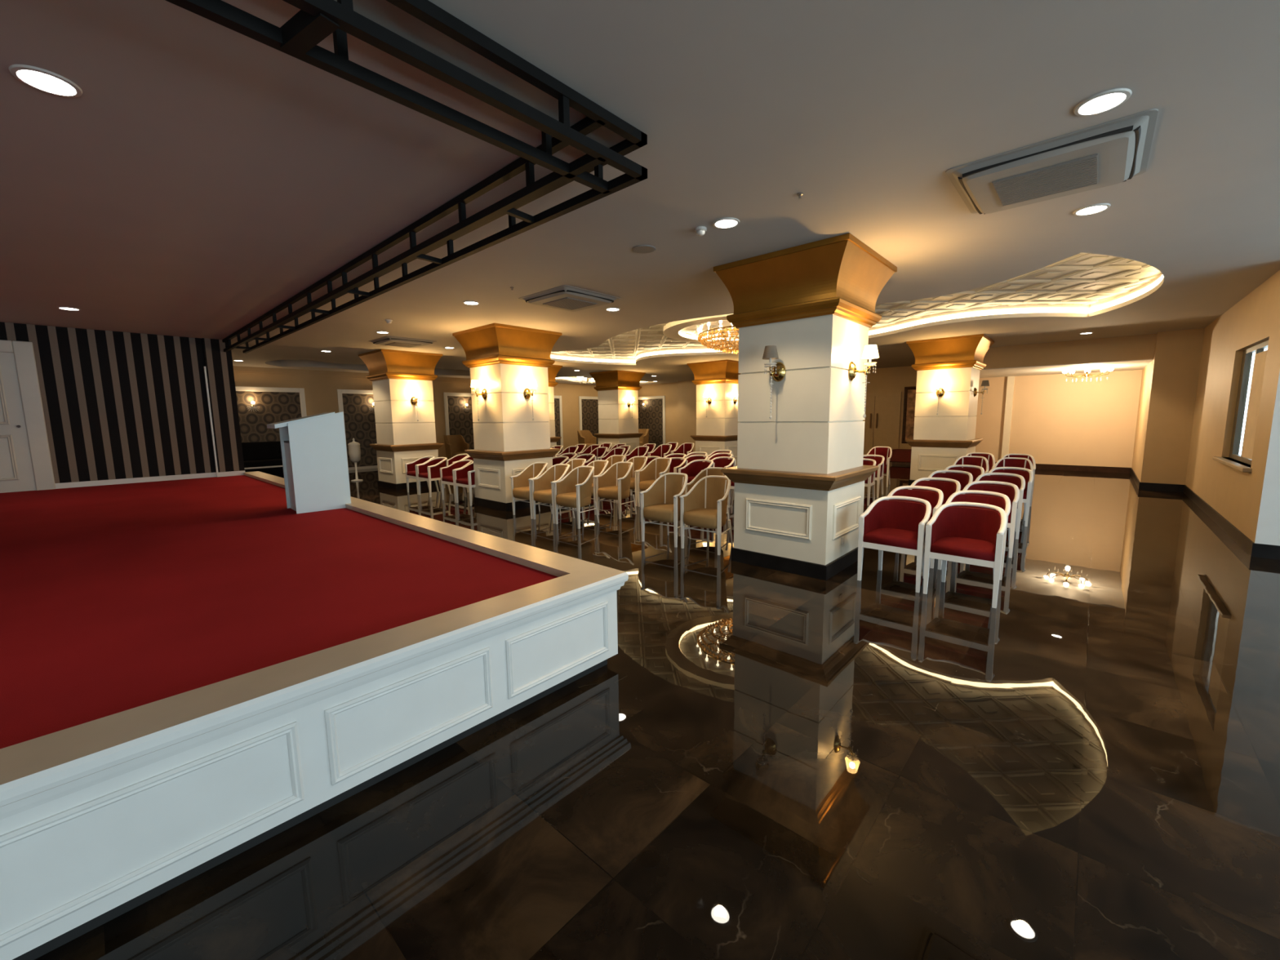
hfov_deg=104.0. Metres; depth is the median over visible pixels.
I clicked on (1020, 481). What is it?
armchair
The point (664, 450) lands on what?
tub chair
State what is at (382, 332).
recessed light
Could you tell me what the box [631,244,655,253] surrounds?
ceiling speaker
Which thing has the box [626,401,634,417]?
wall sconce
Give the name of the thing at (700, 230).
smoke detector
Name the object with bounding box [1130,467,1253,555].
baseboard
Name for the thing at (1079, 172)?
grille
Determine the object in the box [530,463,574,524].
tub chair
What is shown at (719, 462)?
armchair
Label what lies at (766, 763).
floor
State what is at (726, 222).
recessed light
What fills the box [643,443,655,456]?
tub chair
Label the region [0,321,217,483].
wall
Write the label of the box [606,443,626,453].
tub chair
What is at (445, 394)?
trim
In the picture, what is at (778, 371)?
wall sconce
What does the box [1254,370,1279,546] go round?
wall
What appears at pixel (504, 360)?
column
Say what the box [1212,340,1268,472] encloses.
window
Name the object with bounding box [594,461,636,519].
tub chair
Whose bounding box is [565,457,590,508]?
tub chair
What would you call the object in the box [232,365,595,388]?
trim
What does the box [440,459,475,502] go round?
armchair
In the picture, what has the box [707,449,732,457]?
armchair
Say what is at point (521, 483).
tub chair
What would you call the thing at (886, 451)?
tub chair
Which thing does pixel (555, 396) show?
trim
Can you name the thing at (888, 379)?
wall
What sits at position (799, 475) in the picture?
column
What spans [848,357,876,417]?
wall sconce
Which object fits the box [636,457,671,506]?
tub chair
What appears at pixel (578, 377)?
chandelier
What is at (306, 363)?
trim
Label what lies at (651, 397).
trim
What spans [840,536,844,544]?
wall outlet
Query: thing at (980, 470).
armchair
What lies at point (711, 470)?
tub chair
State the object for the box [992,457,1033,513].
tub chair
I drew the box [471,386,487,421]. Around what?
wall sconce
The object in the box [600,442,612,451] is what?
tub chair
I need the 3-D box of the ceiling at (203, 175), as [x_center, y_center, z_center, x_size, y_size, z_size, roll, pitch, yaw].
[-0.237,-2.707,9.245,23.300,0.001,23.400,6,10,42]
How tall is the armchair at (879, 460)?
0.790 m
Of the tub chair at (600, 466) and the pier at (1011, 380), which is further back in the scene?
the pier at (1011, 380)
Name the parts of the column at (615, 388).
dado rail, panel moulding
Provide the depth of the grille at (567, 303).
6.42 m
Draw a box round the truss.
[164,0,647,353]
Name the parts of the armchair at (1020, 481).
arm rail, leg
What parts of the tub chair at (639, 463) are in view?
seat, leg, arm rail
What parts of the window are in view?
sill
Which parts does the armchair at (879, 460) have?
arm rail, leg, leg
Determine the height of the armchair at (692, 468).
0.790 m
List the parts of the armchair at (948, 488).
arm rail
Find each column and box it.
[358,348,444,490]
[452,323,561,511]
[546,364,562,448]
[589,369,645,453]
[687,359,740,466]
[713,232,897,580]
[905,333,994,485]
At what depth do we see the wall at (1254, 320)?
7.06 m
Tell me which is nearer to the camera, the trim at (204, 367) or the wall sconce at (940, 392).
the trim at (204, 367)
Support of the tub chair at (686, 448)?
on the floor
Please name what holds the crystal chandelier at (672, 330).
hanging from the ceiling panel at (1082, 278)
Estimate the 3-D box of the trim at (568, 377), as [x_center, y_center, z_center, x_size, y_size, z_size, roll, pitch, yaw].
[-1.569,-4.304,21.144,2.540,0.220,5.240,6,10,42]
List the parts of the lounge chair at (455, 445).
seat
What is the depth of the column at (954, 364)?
10.51 m
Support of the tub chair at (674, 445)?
on the floor
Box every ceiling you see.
[0,0,1279,385]
[979,359,1153,377]
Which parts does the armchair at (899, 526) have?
leg, leg, seat, arm rail, leg, leg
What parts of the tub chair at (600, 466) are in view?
seat, leg, arm rail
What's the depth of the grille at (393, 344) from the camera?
9.77 m
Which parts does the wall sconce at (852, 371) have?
arm, drip dish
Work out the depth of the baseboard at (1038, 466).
13.46 m
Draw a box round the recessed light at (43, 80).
[8,64,82,97]
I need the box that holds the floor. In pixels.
[34,453,1279,959]
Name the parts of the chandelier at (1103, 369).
bulb, bulb, bulb, bulb, bulb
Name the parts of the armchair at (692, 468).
seat, arm rail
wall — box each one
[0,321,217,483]
[201,337,244,472]
[233,373,598,467]
[637,365,917,448]
[975,369,1142,467]
[1131,328,1204,484]
[1185,270,1279,542]
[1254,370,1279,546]
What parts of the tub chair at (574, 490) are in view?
leg, seat, arm rail, leg, leg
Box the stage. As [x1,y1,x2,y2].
[0,471,628,959]
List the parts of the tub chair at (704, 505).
leg, seat, arm rail, leg, leg, leg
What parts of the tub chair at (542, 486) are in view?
leg, seat, arm rail, leg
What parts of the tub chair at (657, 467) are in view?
leg, seat, arm rail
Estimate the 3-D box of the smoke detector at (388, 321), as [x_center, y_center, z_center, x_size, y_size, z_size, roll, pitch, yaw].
[-3.877,-2.443,7.721,0.100,0.054,0.100,6,10,42]
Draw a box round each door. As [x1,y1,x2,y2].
[0,339,55,493]
[862,391,902,461]
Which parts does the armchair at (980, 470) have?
arm rail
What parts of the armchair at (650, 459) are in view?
arm rail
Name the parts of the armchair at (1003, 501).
leg, arm rail, leg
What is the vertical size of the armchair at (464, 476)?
0.790 m
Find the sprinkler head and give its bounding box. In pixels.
[796,192,803,199]
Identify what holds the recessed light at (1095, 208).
in the ceiling at (203, 175)
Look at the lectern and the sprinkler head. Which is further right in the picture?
the sprinkler head
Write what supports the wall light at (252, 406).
attached to the wall at (320, 392)
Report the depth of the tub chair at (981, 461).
8.58 m
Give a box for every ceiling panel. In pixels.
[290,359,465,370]
[551,252,1160,358]
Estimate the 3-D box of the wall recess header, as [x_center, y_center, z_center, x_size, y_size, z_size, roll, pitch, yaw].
[10.067,-3.001,12.549,3.810,0.495,3.350,6,10,42]
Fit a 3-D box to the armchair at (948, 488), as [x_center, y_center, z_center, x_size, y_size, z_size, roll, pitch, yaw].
[3.650,0.384,6.221,0.559,0.790,0.506,6,10,42]
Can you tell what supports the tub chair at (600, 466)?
on the floor
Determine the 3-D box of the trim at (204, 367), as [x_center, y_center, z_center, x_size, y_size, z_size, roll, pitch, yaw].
[-8.025,-1.093,9.356,0.055,2.020,0.025,6,10,42]
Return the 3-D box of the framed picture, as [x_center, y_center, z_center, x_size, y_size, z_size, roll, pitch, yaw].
[8.951,-2.111,16.288,0.700,1.850,0.040,6,10,42]
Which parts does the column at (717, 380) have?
panel moulding, dado rail, panel moulding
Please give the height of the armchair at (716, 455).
0.790 m
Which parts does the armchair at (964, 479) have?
arm rail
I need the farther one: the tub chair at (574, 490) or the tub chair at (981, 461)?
the tub chair at (981, 461)
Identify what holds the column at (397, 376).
on the floor
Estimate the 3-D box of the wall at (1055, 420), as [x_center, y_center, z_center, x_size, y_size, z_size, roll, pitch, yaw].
[11.655,-1.847,13.775,4.800,3.130,0.350,6,10,42]
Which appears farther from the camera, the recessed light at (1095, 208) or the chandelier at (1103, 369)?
the chandelier at (1103, 369)
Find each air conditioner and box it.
[368,335,435,347]
[518,284,620,311]
[945,108,1158,214]
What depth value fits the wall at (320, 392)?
16.18 m
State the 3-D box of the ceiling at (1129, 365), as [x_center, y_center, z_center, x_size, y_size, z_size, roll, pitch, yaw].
[10.070,-2.748,12.581,3.810,0.015,3.350,6,10,42]
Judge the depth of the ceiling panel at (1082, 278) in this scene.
7.53 m
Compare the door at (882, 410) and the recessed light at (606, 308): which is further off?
the door at (882, 410)
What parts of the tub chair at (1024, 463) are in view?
arm rail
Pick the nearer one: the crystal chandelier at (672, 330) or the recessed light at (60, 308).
the recessed light at (60, 308)
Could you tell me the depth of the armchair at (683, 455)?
11.07 m
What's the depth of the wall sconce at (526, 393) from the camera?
8.78 m
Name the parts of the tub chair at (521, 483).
leg, seat, arm rail, leg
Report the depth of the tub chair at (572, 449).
13.11 m
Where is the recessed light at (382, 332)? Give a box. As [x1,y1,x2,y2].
[375,331,389,333]
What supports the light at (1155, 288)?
attached to the ceiling at (203, 175)
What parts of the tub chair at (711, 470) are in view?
leg, arm rail, leg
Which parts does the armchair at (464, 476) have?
leg, seat, arm rail, leg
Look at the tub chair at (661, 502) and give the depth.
6.43 m
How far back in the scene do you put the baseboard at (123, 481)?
8.76 m
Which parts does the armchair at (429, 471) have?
leg, seat, leg, arm rail, leg, leg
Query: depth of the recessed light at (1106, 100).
2.49 m
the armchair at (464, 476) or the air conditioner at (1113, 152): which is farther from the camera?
the armchair at (464, 476)
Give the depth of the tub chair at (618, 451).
12.16 m
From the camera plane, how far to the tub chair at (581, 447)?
14.10 m
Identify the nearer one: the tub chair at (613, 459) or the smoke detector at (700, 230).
the smoke detector at (700, 230)
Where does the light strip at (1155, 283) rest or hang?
attached to the light at (1155, 288)
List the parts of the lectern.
panel, panel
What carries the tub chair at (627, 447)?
on the floor
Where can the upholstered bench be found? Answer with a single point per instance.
(899, 456)
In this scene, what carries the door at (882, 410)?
in the wall at (888, 379)
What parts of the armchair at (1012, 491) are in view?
arm rail, seat, leg, leg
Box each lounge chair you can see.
[444,435,469,459]
[577,430,596,448]
[638,428,648,446]
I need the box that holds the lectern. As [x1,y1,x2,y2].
[266,411,351,513]
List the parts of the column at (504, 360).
panel moulding, dado rail, panel moulding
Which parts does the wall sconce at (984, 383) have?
lamp shade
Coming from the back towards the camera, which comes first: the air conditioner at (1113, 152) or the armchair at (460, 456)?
the armchair at (460, 456)
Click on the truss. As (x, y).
(299, 37)
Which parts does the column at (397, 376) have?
panel moulding, dado rail, panel moulding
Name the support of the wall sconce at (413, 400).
attached to the column at (397, 376)
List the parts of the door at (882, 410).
handle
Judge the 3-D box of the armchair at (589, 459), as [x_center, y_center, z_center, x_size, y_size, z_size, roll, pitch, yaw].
[-1.271,-0.175,11.123,0.559,0.790,0.506,6,10,42]
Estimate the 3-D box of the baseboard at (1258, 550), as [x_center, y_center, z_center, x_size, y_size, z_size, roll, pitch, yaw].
[7.969,0.893,4.327,3.435,0.150,0.016,6,10,42]
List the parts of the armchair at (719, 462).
arm rail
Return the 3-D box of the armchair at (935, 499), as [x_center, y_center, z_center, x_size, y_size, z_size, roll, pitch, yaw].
[3.006,0.483,5.501,0.559,0.790,0.506,6,10,42]
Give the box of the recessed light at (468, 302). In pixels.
[462,300,479,305]
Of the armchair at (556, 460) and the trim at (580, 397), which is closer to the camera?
the armchair at (556, 460)
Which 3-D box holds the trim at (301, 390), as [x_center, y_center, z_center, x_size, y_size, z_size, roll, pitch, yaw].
[-10.934,-1.409,14.335,0.050,2.490,2.440,6,10,42]
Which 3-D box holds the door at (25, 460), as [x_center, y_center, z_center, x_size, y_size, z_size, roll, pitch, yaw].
[-9.881,-0.882,7.306,0.075,2.360,1.530,6,10,42]
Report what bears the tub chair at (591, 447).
on the floor
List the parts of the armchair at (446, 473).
leg, seat, leg, arm rail, leg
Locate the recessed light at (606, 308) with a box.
[605,307,620,311]
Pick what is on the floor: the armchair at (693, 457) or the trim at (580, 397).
the armchair at (693, 457)
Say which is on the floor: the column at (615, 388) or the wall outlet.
the column at (615, 388)
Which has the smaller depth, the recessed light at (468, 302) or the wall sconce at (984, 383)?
the recessed light at (468, 302)
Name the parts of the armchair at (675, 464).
arm rail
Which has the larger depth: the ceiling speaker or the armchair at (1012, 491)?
the armchair at (1012, 491)
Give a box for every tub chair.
[510,462,552,519]
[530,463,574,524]
[551,445,563,457]
[552,466,599,528]
[554,445,578,456]
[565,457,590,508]
[573,459,612,515]
[575,444,586,455]
[577,444,600,455]
[589,446,607,460]
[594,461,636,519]
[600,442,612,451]
[600,447,625,460]
[604,454,628,502]
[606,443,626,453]
[615,456,647,506]
[617,445,630,455]
[624,445,648,461]
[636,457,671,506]
[639,472,690,547]
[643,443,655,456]
[648,444,671,458]
[666,442,678,453]
[671,442,693,455]
[679,475,733,555]
[684,466,728,534]
[863,446,892,487]
[952,455,988,473]
[965,452,995,472]
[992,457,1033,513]
[1002,453,1035,506]
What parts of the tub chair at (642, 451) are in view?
arm rail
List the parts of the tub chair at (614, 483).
leg, seat, arm rail, leg, leg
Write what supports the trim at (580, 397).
attached to the wall at (320, 392)
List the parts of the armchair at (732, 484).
leg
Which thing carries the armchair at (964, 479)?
on the floor
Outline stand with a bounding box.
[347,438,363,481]
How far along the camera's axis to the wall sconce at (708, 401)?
14.39 m
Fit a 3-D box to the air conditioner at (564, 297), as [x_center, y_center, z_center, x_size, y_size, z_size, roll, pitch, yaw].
[-0.906,-2.308,6.465,0.950,0.078,0.950,6,10,42]
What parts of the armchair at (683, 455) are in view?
arm rail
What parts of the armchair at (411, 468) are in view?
leg, seat, leg, arm rail, leg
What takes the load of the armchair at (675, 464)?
on the floor
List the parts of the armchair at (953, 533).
leg, leg, seat, arm rail, leg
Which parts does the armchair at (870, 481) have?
leg, arm rail, leg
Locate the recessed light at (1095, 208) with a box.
[1072,203,1111,215]
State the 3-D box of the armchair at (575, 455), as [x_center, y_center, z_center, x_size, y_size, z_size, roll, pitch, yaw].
[-1.716,-0.220,11.524,0.559,0.790,0.506,6,10,42]
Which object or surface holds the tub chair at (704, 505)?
on the floor
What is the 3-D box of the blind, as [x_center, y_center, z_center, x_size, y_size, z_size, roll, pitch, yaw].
[7.662,-0.926,6.234,0.006,1.310,0.630,6,10,42]
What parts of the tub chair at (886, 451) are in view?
arm rail, seat, leg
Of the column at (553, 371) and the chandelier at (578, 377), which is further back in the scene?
the chandelier at (578, 377)
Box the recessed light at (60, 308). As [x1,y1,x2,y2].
[57,306,80,311]
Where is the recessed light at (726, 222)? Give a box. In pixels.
[712,217,739,228]
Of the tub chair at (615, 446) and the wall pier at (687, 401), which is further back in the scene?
the wall pier at (687, 401)
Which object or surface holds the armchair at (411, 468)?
on the floor
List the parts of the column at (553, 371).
dado rail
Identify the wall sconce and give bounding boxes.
[410,395,419,421]
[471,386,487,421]
[523,386,536,420]
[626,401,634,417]
[703,396,711,417]
[762,345,786,419]
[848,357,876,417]
[935,386,944,415]
[973,380,989,414]
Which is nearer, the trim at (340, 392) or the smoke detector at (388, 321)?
the smoke detector at (388, 321)
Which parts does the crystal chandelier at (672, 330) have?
frame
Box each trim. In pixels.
[203,366,217,475]
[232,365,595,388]
[235,386,306,417]
[264,360,470,375]
[337,389,373,467]
[443,392,471,435]
[554,395,563,450]
[555,377,653,383]
[578,395,597,430]
[638,395,665,444]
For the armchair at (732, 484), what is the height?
0.790 m
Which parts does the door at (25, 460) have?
panel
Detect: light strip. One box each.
[550,275,1164,362]
[555,377,647,382]
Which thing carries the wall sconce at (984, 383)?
attached to the column at (954, 364)
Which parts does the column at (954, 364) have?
panel moulding, dado rail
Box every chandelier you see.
[577,376,594,383]
[663,313,738,354]
[1062,365,1114,381]
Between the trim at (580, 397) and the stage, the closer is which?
the stage
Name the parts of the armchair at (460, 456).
arm rail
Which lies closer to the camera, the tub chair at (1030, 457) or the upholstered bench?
the tub chair at (1030, 457)
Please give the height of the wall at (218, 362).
2.630 m
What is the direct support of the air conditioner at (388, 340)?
attached to the ceiling at (203, 175)
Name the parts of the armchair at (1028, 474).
arm rail, seat, leg, leg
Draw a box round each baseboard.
[55,470,244,488]
[347,465,377,470]
[995,462,1130,473]
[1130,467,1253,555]
[1250,542,1279,559]
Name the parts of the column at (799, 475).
panel moulding, dado rail, panel moulding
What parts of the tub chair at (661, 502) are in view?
leg, seat, arm rail, leg, leg, leg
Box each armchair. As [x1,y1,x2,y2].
[404,456,439,494]
[416,457,451,497]
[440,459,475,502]
[444,453,469,488]
[453,456,473,492]
[453,462,475,506]
[552,455,569,465]
[559,453,577,460]
[573,453,595,466]
[630,456,659,495]
[664,453,687,459]
[669,457,687,472]
[678,459,714,483]
[685,451,708,457]
[685,454,709,463]
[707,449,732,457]
[709,452,733,460]
[711,456,735,493]
[727,480,734,507]
[857,495,931,592]
[862,454,884,497]
[862,458,875,506]
[886,485,943,568]
[907,477,960,504]
[923,502,1007,608]
[925,470,973,490]
[937,489,1010,580]
[944,464,984,481]
[962,480,1019,558]
[975,472,1025,539]
[986,466,1033,526]
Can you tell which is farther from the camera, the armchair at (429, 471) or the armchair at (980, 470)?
the armchair at (429, 471)
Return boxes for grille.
[384,342,421,347]
[542,297,597,310]
[991,153,1097,206]
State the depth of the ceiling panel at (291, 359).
17.08 m
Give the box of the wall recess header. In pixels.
[982,333,1156,368]
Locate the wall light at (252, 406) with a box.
[248,400,258,411]
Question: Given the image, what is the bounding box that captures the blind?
[1241,350,1266,459]
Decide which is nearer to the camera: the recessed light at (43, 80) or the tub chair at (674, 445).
the recessed light at (43, 80)
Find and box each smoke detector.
[385,319,392,324]
[694,226,706,235]
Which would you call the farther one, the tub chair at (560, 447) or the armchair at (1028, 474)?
the tub chair at (560, 447)
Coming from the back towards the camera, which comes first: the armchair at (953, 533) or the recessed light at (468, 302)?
the recessed light at (468, 302)
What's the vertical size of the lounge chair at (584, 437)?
1.040 m
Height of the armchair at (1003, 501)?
0.790 m
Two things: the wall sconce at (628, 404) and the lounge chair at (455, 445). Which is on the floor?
the lounge chair at (455, 445)
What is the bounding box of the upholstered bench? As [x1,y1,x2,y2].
[890,448,911,465]
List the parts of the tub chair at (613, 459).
arm rail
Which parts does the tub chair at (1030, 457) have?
arm rail, leg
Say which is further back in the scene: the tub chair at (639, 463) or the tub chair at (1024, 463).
the tub chair at (639, 463)
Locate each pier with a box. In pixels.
[678,380,697,452]
[1000,376,1014,458]
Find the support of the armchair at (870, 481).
on the floor
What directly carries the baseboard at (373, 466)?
attached to the wall at (320, 392)
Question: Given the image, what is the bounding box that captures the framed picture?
[901,386,916,443]
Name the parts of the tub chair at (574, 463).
arm rail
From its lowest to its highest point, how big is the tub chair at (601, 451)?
0.864 m
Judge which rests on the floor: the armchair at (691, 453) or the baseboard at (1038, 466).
the armchair at (691, 453)
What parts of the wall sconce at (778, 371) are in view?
lamp shade, drip dish, arm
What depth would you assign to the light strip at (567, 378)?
21.34 m
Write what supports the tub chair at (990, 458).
on the floor
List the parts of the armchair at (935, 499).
arm rail, leg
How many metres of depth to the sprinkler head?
3.48 m
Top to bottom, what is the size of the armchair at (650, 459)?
0.790 m
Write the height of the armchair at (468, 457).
0.790 m
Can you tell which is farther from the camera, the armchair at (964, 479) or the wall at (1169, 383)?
the wall at (1169, 383)
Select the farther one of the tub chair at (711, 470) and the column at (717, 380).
the column at (717, 380)
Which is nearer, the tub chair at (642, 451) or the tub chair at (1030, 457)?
the tub chair at (1030, 457)
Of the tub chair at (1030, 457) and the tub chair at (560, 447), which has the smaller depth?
the tub chair at (1030, 457)
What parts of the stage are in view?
panel moulding, panel moulding, panel moulding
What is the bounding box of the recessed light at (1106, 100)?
[1073,88,1132,116]
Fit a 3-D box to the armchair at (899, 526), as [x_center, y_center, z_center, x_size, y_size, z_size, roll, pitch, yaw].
[2.471,0.577,4.806,0.559,0.790,0.506,6,10,42]
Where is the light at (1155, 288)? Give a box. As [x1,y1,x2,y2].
[550,272,1164,364]
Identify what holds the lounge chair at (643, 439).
on the floor
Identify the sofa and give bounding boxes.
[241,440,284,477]

